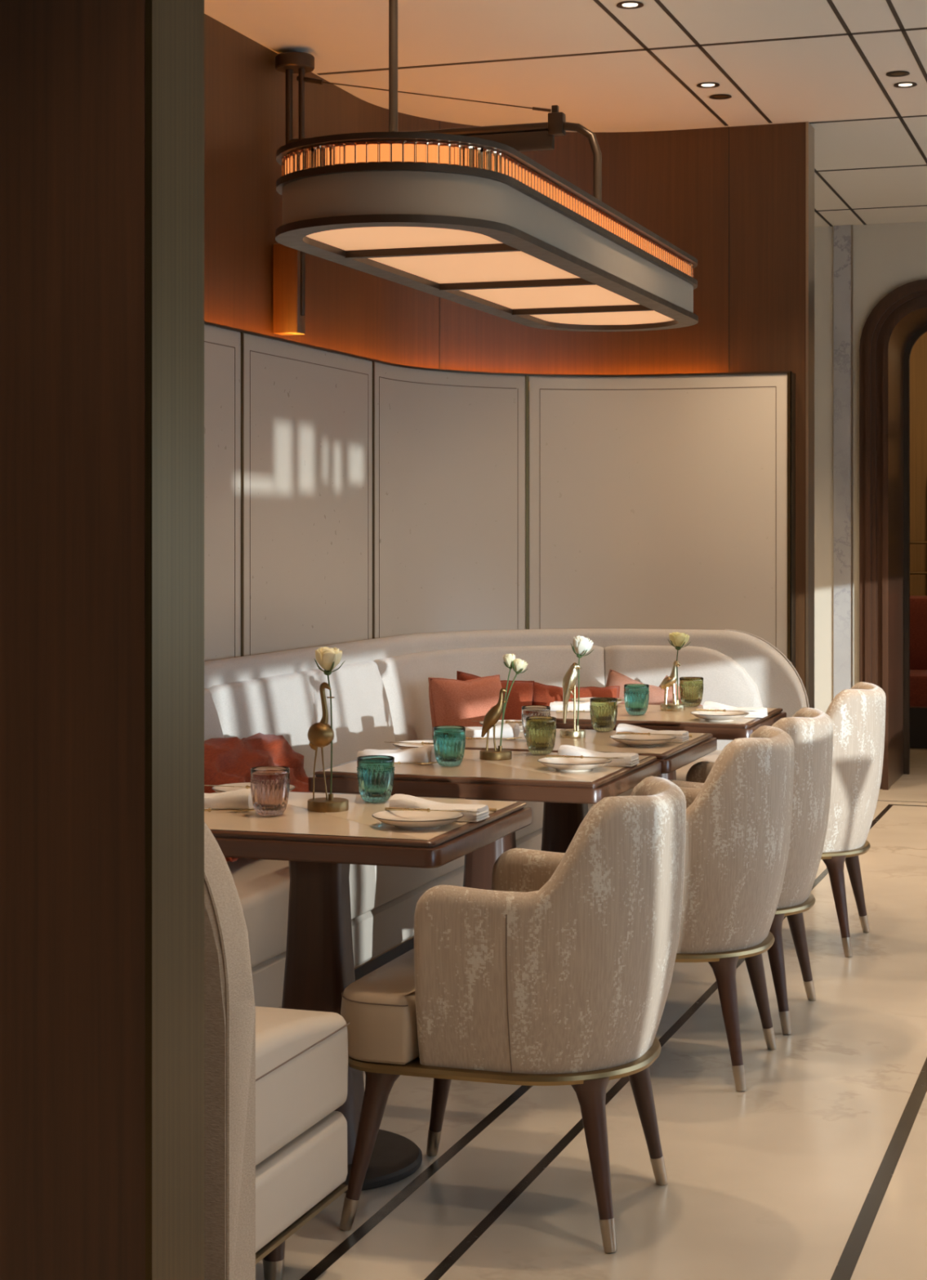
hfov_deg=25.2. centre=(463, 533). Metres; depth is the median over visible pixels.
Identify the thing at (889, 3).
trim
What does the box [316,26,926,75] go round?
trim
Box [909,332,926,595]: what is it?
wall
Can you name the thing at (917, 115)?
trim
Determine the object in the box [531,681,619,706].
cushion
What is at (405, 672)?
cushion
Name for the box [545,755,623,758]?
knife
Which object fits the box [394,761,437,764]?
fork
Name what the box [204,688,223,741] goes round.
cushion
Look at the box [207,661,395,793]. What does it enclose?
cushion
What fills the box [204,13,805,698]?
wall
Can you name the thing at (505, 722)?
knife
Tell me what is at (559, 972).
armchair
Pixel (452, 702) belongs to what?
cushion
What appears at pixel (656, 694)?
cushion
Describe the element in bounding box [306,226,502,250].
diffuser
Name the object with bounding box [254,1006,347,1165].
seat cushion
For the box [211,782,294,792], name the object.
plate
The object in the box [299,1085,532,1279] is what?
trim
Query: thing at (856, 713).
armchair
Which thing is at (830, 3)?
trim
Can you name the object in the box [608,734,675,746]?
plate
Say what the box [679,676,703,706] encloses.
tumbler
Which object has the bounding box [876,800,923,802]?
trim
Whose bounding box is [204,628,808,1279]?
banquette
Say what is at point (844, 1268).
trim
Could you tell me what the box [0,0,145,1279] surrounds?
wall
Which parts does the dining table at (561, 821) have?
edge moulding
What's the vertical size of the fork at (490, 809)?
0.008 m
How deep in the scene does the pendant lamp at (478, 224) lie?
5.02 m
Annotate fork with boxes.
[204,808,253,812]
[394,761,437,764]
[465,737,521,739]
[488,808,496,811]
[555,710,589,712]
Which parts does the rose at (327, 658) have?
stem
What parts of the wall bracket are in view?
post, arm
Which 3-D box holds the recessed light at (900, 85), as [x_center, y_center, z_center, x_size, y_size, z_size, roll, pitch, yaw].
[1.591,-1.617,7.459,0.084,0.004,0.084,0,0,18]
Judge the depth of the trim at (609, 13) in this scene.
7.06 m
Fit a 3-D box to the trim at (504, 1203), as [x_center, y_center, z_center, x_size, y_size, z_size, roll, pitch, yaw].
[0.153,1.332,4.323,0.024,0.005,12.300,0,0,18]
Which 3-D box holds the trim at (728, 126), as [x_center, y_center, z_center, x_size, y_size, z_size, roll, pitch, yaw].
[1.056,-1.130,8.238,0.003,0.980,0.002,0,0,18]
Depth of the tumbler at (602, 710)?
6.15 m
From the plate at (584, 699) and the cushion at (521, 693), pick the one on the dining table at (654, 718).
the plate at (584, 699)
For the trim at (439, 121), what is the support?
attached to the wall at (673, 184)
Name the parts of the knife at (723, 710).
handle, blade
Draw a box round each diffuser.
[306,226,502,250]
[367,250,580,283]
[460,284,639,309]
[530,310,673,324]
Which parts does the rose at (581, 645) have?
stem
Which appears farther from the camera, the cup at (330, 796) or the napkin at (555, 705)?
the napkin at (555, 705)
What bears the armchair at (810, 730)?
on the floor
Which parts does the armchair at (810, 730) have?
backrest, leg, leg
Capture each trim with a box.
[145,0,204,1279]
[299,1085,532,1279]
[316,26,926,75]
[423,804,893,1279]
[439,120,439,368]
[592,0,728,125]
[653,0,772,123]
[728,126,728,372]
[805,121,813,708]
[808,115,926,124]
[813,168,866,224]
[813,208,832,226]
[814,164,926,172]
[817,204,926,211]
[826,0,926,164]
[830,1057,926,1279]
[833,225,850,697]
[850,224,852,687]
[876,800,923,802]
[884,0,926,82]
[888,804,926,806]
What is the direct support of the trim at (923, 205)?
attached to the ceiling
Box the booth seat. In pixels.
[909,595,926,748]
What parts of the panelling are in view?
panel, panel, panel, rail, panel, rail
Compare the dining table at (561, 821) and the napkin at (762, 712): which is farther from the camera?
the napkin at (762, 712)
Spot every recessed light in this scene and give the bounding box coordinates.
[616,0,643,8]
[696,82,719,88]
[708,93,731,99]
[884,71,909,76]
[893,81,916,88]
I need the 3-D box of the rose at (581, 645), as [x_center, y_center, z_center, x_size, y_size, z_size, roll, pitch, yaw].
[0.343,0.430,5.990,0.071,0.270,0.067,0,0,-24]
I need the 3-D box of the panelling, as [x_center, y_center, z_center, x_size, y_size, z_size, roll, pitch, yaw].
[-0.190,0.199,5.833,1.375,1.663,5.350,0,0,18]
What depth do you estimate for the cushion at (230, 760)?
5.35 m
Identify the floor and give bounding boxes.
[255,747,926,1279]
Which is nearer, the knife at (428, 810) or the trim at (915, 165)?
the knife at (428, 810)
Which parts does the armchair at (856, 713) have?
leg, backrest, leg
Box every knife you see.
[204,785,250,788]
[384,807,479,812]
[386,742,433,744]
[471,720,521,723]
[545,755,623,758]
[616,732,686,735]
[695,709,758,711]
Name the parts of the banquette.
leg, rail, seat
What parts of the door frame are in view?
moulding, moulding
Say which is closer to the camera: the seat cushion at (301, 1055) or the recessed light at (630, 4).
the seat cushion at (301, 1055)
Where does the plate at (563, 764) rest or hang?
on the dining table at (522, 777)
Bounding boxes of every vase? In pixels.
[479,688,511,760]
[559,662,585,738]
[660,659,684,711]
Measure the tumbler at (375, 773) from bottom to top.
0.098 m
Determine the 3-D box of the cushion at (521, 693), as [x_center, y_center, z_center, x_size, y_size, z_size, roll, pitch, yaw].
[0.107,0.695,7.511,0.353,0.397,0.165,0,0,-21]
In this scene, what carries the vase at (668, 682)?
on the dining table at (654, 718)
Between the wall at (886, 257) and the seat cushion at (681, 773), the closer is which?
the seat cushion at (681, 773)
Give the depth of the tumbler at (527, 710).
5.87 m
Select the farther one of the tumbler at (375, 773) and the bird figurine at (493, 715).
the bird figurine at (493, 715)
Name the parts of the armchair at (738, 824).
leg, backrest, leg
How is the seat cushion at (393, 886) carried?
on the banquette
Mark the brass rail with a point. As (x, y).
(910, 542)
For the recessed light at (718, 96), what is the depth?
7.66 m
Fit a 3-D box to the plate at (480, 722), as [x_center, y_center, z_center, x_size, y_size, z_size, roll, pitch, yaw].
[0.140,0.577,6.214,0.185,0.023,0.185,0,0,18]
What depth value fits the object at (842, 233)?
10.87 m
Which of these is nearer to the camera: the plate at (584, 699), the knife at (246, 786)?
the knife at (246, 786)
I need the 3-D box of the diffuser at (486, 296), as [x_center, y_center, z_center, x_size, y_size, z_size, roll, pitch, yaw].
[0.257,-0.706,6.093,0.448,0.004,0.695,0,0,18]
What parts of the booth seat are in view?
seat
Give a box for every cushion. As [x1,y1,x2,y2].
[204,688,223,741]
[204,732,312,862]
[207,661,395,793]
[226,857,375,967]
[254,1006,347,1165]
[343,793,465,908]
[373,644,604,748]
[427,675,502,739]
[456,671,533,719]
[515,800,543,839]
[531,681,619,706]
[587,750,721,811]
[604,644,763,750]
[604,669,672,705]
[658,675,702,706]
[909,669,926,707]
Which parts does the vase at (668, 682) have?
leg, leg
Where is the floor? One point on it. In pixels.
(772, 1179)
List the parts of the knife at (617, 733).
handle, blade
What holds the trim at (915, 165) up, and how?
attached to the ceiling
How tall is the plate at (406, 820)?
0.023 m
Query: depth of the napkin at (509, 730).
5.95 m
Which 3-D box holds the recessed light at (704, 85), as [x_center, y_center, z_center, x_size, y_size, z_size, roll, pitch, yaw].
[0.881,-1.617,7.464,0.084,0.004,0.084,0,0,18]
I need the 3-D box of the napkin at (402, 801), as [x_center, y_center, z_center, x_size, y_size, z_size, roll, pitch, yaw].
[-0.056,0.566,4.292,0.207,0.046,0.087,0,0,20]
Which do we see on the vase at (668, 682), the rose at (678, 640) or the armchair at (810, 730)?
the rose at (678, 640)
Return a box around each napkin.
[204,788,253,809]
[355,745,435,763]
[388,793,488,822]
[464,723,519,737]
[549,700,589,711]
[557,744,639,766]
[615,723,688,742]
[702,701,767,718]
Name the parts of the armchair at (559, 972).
leg, seat, leg, backrest, leg, leg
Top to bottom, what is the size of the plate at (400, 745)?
0.023 m
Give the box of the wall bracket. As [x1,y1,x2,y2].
[273,52,601,335]
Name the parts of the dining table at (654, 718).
edge moulding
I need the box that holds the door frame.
[858,279,926,790]
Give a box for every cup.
[328,793,333,799]
[497,745,502,751]
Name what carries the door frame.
in the wall at (886, 257)
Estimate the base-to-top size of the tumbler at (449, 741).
0.098 m
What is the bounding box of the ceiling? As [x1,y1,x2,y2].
[204,0,926,226]
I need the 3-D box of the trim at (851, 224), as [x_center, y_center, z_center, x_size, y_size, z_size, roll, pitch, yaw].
[2.036,-0.145,10.855,0.008,2.950,0.014,0,0,18]
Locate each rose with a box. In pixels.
[314,646,345,794]
[570,635,594,725]
[667,631,690,700]
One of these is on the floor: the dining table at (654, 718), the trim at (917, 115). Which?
the dining table at (654, 718)
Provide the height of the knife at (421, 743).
0.008 m
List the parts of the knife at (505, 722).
handle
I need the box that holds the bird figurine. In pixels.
[306,682,348,812]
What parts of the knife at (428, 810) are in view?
handle, blade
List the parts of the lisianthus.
stem, stem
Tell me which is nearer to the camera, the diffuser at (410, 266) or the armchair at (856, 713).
the diffuser at (410, 266)
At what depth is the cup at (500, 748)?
5.42 m
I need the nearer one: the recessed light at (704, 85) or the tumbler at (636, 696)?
the tumbler at (636, 696)
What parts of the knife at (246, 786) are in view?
blade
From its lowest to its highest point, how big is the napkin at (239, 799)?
0.046 m
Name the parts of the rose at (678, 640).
stem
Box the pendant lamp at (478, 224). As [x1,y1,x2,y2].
[275,0,697,331]
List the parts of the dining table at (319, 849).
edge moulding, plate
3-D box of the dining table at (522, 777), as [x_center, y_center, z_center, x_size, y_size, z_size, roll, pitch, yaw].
[0.070,0.959,5.320,0.755,0.740,0.660,0,0,18]
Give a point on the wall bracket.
(289, 264)
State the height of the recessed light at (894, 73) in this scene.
0.004 m
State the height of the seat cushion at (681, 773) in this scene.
0.216 m
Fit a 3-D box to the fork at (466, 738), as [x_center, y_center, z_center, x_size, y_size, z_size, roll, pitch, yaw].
[0.070,0.584,5.918,0.195,0.008,0.018,0,0,-2]
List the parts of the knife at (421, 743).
blade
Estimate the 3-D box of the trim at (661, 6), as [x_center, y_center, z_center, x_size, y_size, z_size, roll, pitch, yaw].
[-0.389,-1.621,3.354,0.014,0.006,10.120,0,0,18]
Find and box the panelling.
[204,320,795,672]
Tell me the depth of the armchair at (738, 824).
4.96 m
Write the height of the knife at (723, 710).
0.008 m
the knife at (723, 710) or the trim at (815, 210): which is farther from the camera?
the trim at (815, 210)
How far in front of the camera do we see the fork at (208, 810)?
4.38 m
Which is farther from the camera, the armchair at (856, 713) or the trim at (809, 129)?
the trim at (809, 129)
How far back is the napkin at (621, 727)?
5.88 m
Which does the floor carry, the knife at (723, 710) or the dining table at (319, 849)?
the dining table at (319, 849)
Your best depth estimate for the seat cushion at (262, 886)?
5.13 m
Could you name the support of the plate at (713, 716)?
on the dining table at (654, 718)
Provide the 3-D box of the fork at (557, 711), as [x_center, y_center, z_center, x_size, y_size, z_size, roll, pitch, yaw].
[0.402,0.584,6.819,0.195,0.008,0.018,0,0,-2]
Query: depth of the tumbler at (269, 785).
4.31 m
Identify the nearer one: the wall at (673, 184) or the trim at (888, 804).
the wall at (673, 184)
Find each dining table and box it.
[204,791,531,1192]
[308,747,661,889]
[431,728,716,853]
[550,703,786,780]
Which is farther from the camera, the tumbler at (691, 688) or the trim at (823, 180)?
the trim at (823, 180)
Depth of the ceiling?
7.14 m
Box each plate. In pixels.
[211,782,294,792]
[371,808,463,829]
[392,740,433,749]
[479,720,522,731]
[537,757,611,771]
[570,697,623,704]
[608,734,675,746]
[689,711,748,721]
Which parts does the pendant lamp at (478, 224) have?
suspension rod, rail, rail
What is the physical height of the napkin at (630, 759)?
0.046 m
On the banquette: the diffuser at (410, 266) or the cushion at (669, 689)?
the cushion at (669, 689)
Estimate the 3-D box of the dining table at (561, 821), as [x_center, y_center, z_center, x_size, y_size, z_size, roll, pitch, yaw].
[0.293,0.959,5.941,0.755,0.740,0.660,0,0,18]
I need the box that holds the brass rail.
[909,541,926,574]
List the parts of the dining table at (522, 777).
edge moulding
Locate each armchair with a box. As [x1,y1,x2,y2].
[339,776,685,1253]
[668,706,832,1034]
[674,725,794,1091]
[820,681,885,956]
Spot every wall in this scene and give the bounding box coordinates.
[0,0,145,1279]
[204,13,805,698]
[813,222,926,712]
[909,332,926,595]
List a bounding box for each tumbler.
[249,765,289,816]
[356,755,394,802]
[432,725,465,766]
[520,705,550,738]
[524,715,555,755]
[589,697,617,731]
[623,684,648,715]
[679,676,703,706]
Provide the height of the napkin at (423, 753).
0.046 m
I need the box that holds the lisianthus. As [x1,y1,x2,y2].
[499,653,527,746]
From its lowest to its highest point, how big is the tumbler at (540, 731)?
0.098 m
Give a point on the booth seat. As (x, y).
(917, 604)
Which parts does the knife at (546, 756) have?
handle, blade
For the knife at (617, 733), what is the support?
on the plate at (637, 740)
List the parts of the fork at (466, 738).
handle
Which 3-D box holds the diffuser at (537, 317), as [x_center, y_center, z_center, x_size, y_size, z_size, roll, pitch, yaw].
[0.458,-0.706,6.696,0.448,0.004,0.576,0,0,18]
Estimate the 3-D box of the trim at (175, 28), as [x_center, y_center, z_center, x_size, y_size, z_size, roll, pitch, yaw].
[-0.404,-0.145,2.909,0.010,2.950,0.164,0,0,18]
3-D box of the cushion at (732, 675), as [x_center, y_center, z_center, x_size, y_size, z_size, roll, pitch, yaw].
[0.852,0.662,7.998,0.649,0.455,0.134,0,0,18]

